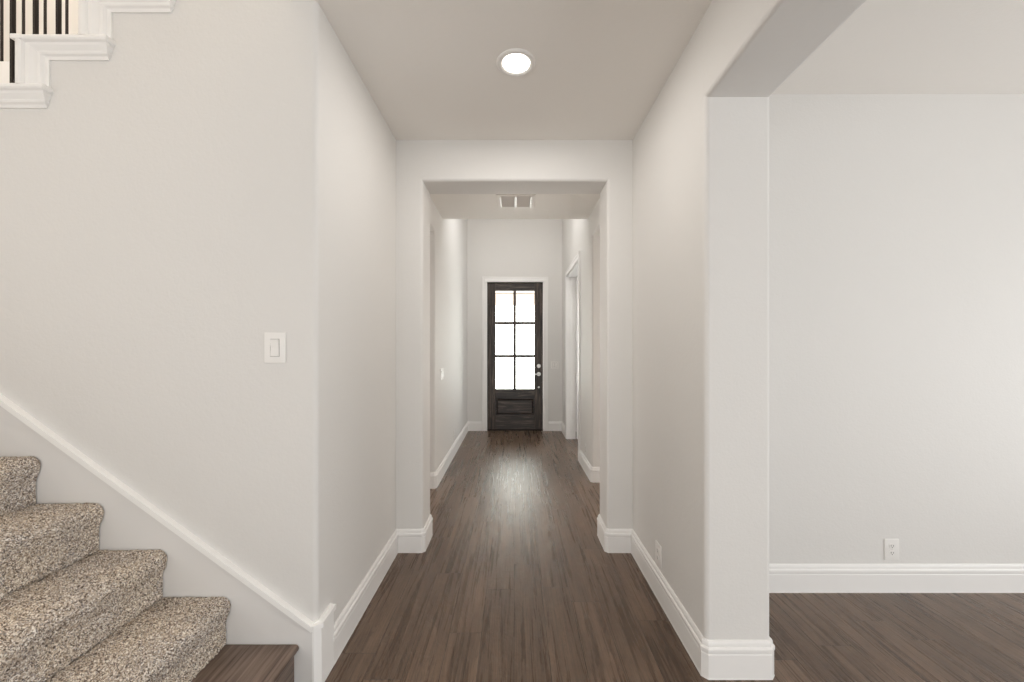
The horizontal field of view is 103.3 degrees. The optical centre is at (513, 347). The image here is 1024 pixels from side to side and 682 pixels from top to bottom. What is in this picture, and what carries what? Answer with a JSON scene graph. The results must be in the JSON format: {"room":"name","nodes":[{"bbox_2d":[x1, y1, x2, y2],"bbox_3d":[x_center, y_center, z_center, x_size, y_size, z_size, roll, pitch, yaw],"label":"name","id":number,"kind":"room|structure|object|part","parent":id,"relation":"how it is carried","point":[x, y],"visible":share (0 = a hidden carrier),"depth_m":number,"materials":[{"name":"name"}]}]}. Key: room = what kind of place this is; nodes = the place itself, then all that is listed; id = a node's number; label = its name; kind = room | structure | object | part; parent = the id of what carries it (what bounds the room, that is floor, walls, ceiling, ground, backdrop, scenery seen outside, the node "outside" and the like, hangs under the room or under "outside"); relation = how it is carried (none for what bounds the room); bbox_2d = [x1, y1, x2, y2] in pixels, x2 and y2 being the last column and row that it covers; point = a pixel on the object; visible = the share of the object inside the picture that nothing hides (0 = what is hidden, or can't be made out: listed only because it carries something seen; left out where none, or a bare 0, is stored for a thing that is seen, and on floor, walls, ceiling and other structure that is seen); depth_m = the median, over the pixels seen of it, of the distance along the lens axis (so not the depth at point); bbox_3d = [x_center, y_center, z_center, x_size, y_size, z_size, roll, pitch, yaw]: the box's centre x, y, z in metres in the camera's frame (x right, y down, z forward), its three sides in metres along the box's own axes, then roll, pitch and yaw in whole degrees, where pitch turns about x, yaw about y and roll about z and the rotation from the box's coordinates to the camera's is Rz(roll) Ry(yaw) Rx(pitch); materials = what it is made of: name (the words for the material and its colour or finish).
{"room":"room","nodes":[
{"label":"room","id":0,"kind":"room"},
{"bbox_2d":[4,0,77,60],"bbox_3d":[-3.660,-1.333,-0.050,0.120,5.400,8.100,0,0,0],"label":"wall","id":1,"kind":"structure","parent":0,"point":[73,4],"depth_m":3.03,"materials":[{"name":"white paint"}]},
{"bbox_2d":[0,0,395,622],"bbox_3d":[-2.196,-0.301,2.182,2.809,3.336,1.110,0,0,0],"label":"wall","id":2,"kind":"structure","parent":0,"point":[213,185],"depth_m":1.63,"materials":[{"name":"white paint"}]},
{"bbox_2d":[0,61,9,82],"bbox_3d":[-2.060,-1.633,2.660,3.080,0.400,0.140,0,0,0],"label":"trim","id":3,"kind":"structure","parent":2,"relation":"attached to","point":[4,65],"depth_m":2.59,"materials":[{"name":"white paint"}]},
{"bbox_2d":[0,0,68,60],"bbox_3d":[-2.425,-2.363,2.660,2.250,1.060,0.060,0,0,0],"label":"stair railing","id":4,"kind":"object","parent":3,"relation":"on","point":[1,1],"visible":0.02,"depth_m":2.65,"materials":[{"name":"brown metal"}]},
{"bbox_2d":[0,0,175,108],"bbox_3d":[-1.913,-1.031,2.092,2.121,1.552,1.016,0,0,0],"label":"staircase","id":5,"kind":"structure","parent":2,"relation":"attached to","point":[34,53],"depth_m":1.61,"materials":[{"name":"white paint"}]},
{"bbox_3d":[-2.037,-0.944,1.635,0.375,0.194,0.103,0,0,0],"label":"stair moulding","id":6,"kind":"part","parent":5,"relation":"part of","materials":[{"name":"white paint"}]},
{"bbox_2d":[10,0,61,82],"bbox_3d":[-1.825,-1.814,1.673,1.250,1.929,0.060,0,0,0],"label":"stair railing","id":7,"kind":"object","parent":5,"relation":"on","point":[58,3],"visible":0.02,"depth_m":1.67,"materials":[{"name":"brown metal"}]},
{"bbox_3d":[-1.788,-1.136,1.635,0.375,0.194,0.103,0,0,0],"label":"stair moulding","id":8,"kind":"part","parent":5,"relation":"part of","materials":[{"name":"white paint"}]},
{"bbox_3d":[-1.538,-1.327,1.635,0.375,0.194,0.103,0,0,0],"label":"stair moulding","id":9,"kind":"part","parent":5,"relation":"part of","materials":[{"name":"white paint"}]},
{"bbox_2d":[0,406,311,681],"bbox_3d":[-2.176,0.242,1.621,2.747,2.251,0.015,0,0,0],"label":"trim","id":10,"kind":"structure","parent":2,"relation":"attached to","point":[251,619],"depth_m":1.61,"materials":[{"name":"white paint"}]},
{"bbox_2d":[0,393,335,681],"bbox_3d":[-2.158,0.231,1.673,2.784,2.273,0.144,0,0,0],"label":"trim","id":11,"kind":"structure","parent":2,"relation":"attached to","point":[322,629],"depth_m":1.61,"materials":[{"name":"white paint"}]},
{"bbox_2d":[264,333,285,362],"bbox_3d":[-0.957,-0.001,1.621,0.085,0.121,0.012,0,0,0],"label":"light switch","id":12,"kind":"object","parent":2,"relation":"attached to","point":[274,343],"visible":1,"depth_m":1.62,"materials":[{"name":"white plastic"}]},
{"bbox_2d":[334,514,432,664],"bbox_3d":[-1.096,1.290,2.363,1.008,0.154,1.242,0,0,0],"label":"baseboard","id":13,"kind":"structure","parent":2,"relation":"attached to","point":[401,540],"depth_m":2.27,"materials":[{"name":"white paint"}]},
{"bbox_2d":[430,197,466,471],"bbox_3d":[-0.835,-0.483,4.817,0.130,3.700,3.805,0,0,0],"label":"wall","id":14,"kind":"structure","parent":0,"point":[448,237],"depth_m":4.62,"materials":[{"name":"white paint"}]},
{"bbox_2d":[440,368,443,379],"bbox_3d":[-0.764,0.277,4.320,0.012,0.121,0.177,0,0,0],"label":"light switch","id":15,"kind":"object","parent":14,"relation":"attached to","point":[441,369],"visible":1,"depth_m":4.28,"materials":[{"name":"white plastic"}]},
{"bbox_2d":[430,421,481,488],"bbox_3d":[-0.787,1.290,5.317,0.291,0.154,2.779,0,0,5],"label":"baseboard","id":16,"kind":"structure","parent":14,"relation":"attached to","point":[436,477],"depth_m":4.89,"materials":[{"name":"white paint"}]},
{"bbox_2d":[290,0,711,218],"bbox_3d":[-0.300,-1.415,1.300,6.800,0.063,10.800,0,0,0],"label":"ceiling","id":17,"kind":"structure","parent":0,"point":[430,69],"depth_m":1.99,"materials":[{"name":"white paint"}]},
{"bbox_2d":[496,194,534,207],"bbox_3d":[0.016,-1.389,3.840,0.356,0.017,0.330,0,0,0],"label":"ceiling vent","id":18,"kind":"object","parent":17,"relation":"in","point":[503,200],"visible":1,"depth_m":3.81,"materials":[{"name":"white metal"}]},
{"bbox_2d":[496,48,535,76],"bbox_3d":[0.011,-1.392,1.984,0.195,0.010,0.195,0,0,0],"label":"recessed light","id":19,"kind":"object","parent":17,"relation":"in","point":[515,62],"visible":1,"depth_m":1.97,"materials":[{"name":"white plastic"}]},
{"bbox_2d":[396,140,632,528],"bbox_3d":[0.000,-0.025,2.841,5.800,2.783,0.249,0,0,0],"label":"wall","id":20,"kind":"structure","parent":0,"point":[424,168],"depth_m":2.72,"materials":[{"name":"white paint"}]},
{"bbox_2d":[467,219,561,420],"bbox_3d":[0.000,-0.483,6.770,2.000,3.700,0.160,0,0,0],"label":"wall","id":21,"kind":"structure","parent":0,"point":[495,247],"depth_m":6.69,"materials":[{"name":"white paint"}]},
{"bbox_2d":[487,282,542,430],"bbox_3d":[0.018,0.139,6.758,0.931,2.456,0.185,0,0,0],"label":"door","id":22,"kind":"structure","parent":21,"relation":"in","point":[514,409],"depth_m":6.72,"materials":[{"name":"brown wood"}]},
{"bbox_3d":[0.017,0.976,6.748,0.648,0.294,0.034,0,0,0],"label":"raised panel","id":23,"kind":"part","parent":22,"relation":"part of","materials":[{"name":"brown wood"}]},
{"bbox_3d":[0.017,0.133,6.747,0.648,2.444,0.045,0,0,0],"label":"rail","id":24,"kind":"part","parent":22,"relation":"part of","materials":[{"name":"brown wood"}]},
{"bbox_2d":[482,277,547,430],"bbox_3d":[0.018,0.097,6.761,1.091,2.541,0.179,0,0,0],"label":"trim","id":25,"kind":"structure","parent":21,"relation":"attached to","point":[485,280],"depth_m":6.67,"materials":[{"name":"white paint"}]},
{"bbox_2d":[496,291,533,293],"bbox_3d":[0.000,-1.188,7.855,5.200,0.050,1.990,0,0,0],"label":"ceiling","id":26,"kind":"structure","parent":0,"point":[497,292],"depth_m":8.49,"materials":[{"name":"white"}]},
{"bbox_2d":[562,198,599,466],"bbox_3d":[0.861,-0.483,4.817,0.130,3.700,3.805,0,0,0],"label":"wall","id":27,"kind":"structure","parent":0,"point":[582,235],"depth_m":4.45,"materials":[{"name":"white paint"}]},
{"bbox_2d":[565,251,579,460],"bbox_3d":[0.852,0.102,5.515,0.150,2.529,1.328,0,0,0],"label":"trim","id":28,"kind":"structure","parent":27,"relation":"attached to","point":[573,270],"depth_m":6.08,"materials":[{"name":"white paint"}]},
{"bbox_2d":[548,421,599,482],"bbox_3d":[0.773,1.290,5.403,0.228,0.154,2.597,0,0,-4],"label":"baseboard","id":29,"kind":"structure","parent":27,"relation":"attached to","point":[593,473],"depth_m":4.49,"materials":[{"name":"white paint"}]},
{"bbox_2d":[576,277,577,438],"bbox_3d":[1.435,0.152,6.055,1.022,2.410,0.054,0,0,0],"label":"door","id":30,"kind":"structure","parent":27,"relation":"in","point":[577,277],"depth_m":6.04,"materials":[{"name":"white paint"}]},
{"bbox_2d":[325,431,1023,681],"bbox_3d":[0.350,1.417,1.270,8.700,0.100,10.940,0,0,0],"label":"floor","id":31,"kind":"structure","parent":0,"point":[514,580],"depth_m":2.06,"materials":[{"name":"brown wood"}]},
{"bbox_2d":[0,456,230,681],"bbox_3d":[-2.311,0.622,1.055,2.379,1.490,1.112,0,0,0],"label":"staircase","id":32,"kind":"structure","parent":31,"relation":"on","point":[68,613],"depth_m":1.39,"materials":[{"name":"carpet"}]},
{"bbox_2d":[191,645,298,681],"bbox_3d":[-1.002,1.273,1.055,0.293,0.188,1.110,0,0,0],"label":"wooden step","id":33,"kind":"structure","parent":31,"relation":"on","point":[232,663],"depth_m":1.52,"materials":[{"name":"brown wood"}]},
{"bbox_2d":[633,16,1023,639],"bbox_3d":[2.698,-0.040,2.211,3.804,2.813,1.053,0,0,0],"label":"wall","id":34,"kind":"structure","parent":0,"point":[828,289],"depth_m":2.28,"materials":[{"name":"white paint"}]},
{"bbox_2d":[655,540,661,568],"bbox_3d":[0.792,1.132,2.225,0.008,0.118,0.083,0,0,0],"label":"power outlet","id":35,"kind":"object","parent":34,"relation":"attached to","point":[658,549],"visible":1,"depth_m":2.21,"materials":[{"name":"white plastic"}]},
{"bbox_2d":[704,0,865,96],"bbox_3d":[0.933,-1.245,0.047,0.275,0.402,3.294,0,0,0],"label":"beam","id":36,"kind":"structure","parent":34,"relation":"attached to","point":[751,47],"depth_m":1.44,"materials":[{"name":"white paint"}]},
{"bbox_2d":[597,514,1023,679],"bbox_3d":[2.523,1.290,2.325,3.834,0.154,1.318,0,0,0],"label":"baseboard","id":37,"kind":"structure","parent":34,"relation":"attached to","point":[713,659],"depth_m":2.26,"materials":[{"name":"white paint"}]},
{"bbox_2d":[884,539,898,559],"bbox_3d":[2.120,1.131,2.273,0.083,0.118,0.008,0,0,0],"label":"power outlet","id":38,"kind":"object","parent":34,"relation":"attached to","point":[891,546],"visible":1,"depth_m":2.27,"materials":[{"name":"white plastic"}]},
{"bbox_2d":[772,0,1023,93],"bbox_3d":[2.693,-1.450,-0.862,3.754,0.045,6.477,0,0,0],"label":"ceiling","id":39,"kind":"structure","parent":0,"point":[885,46],"depth_m":1.95,"materials":[{"name":"white paint"}]},
{"bbox_3d":[0.000,0.077,7.845,5.440,2.620,2.110,0,0,0],"label":"wall","id":40,"kind":"structure","parent":0,"visible":0},
{"bbox_2d":[496,294,533,305],"bbox_3d":[0.000,-1.038,8.725,5.200,0.230,0.250,0,0,0],"label":"beam","id":41,"kind":"structure","parent":40,"relation":"attached to","point":[501,299],"depth_m":8.60,"materials":[{"name":"beige"}]}
]}

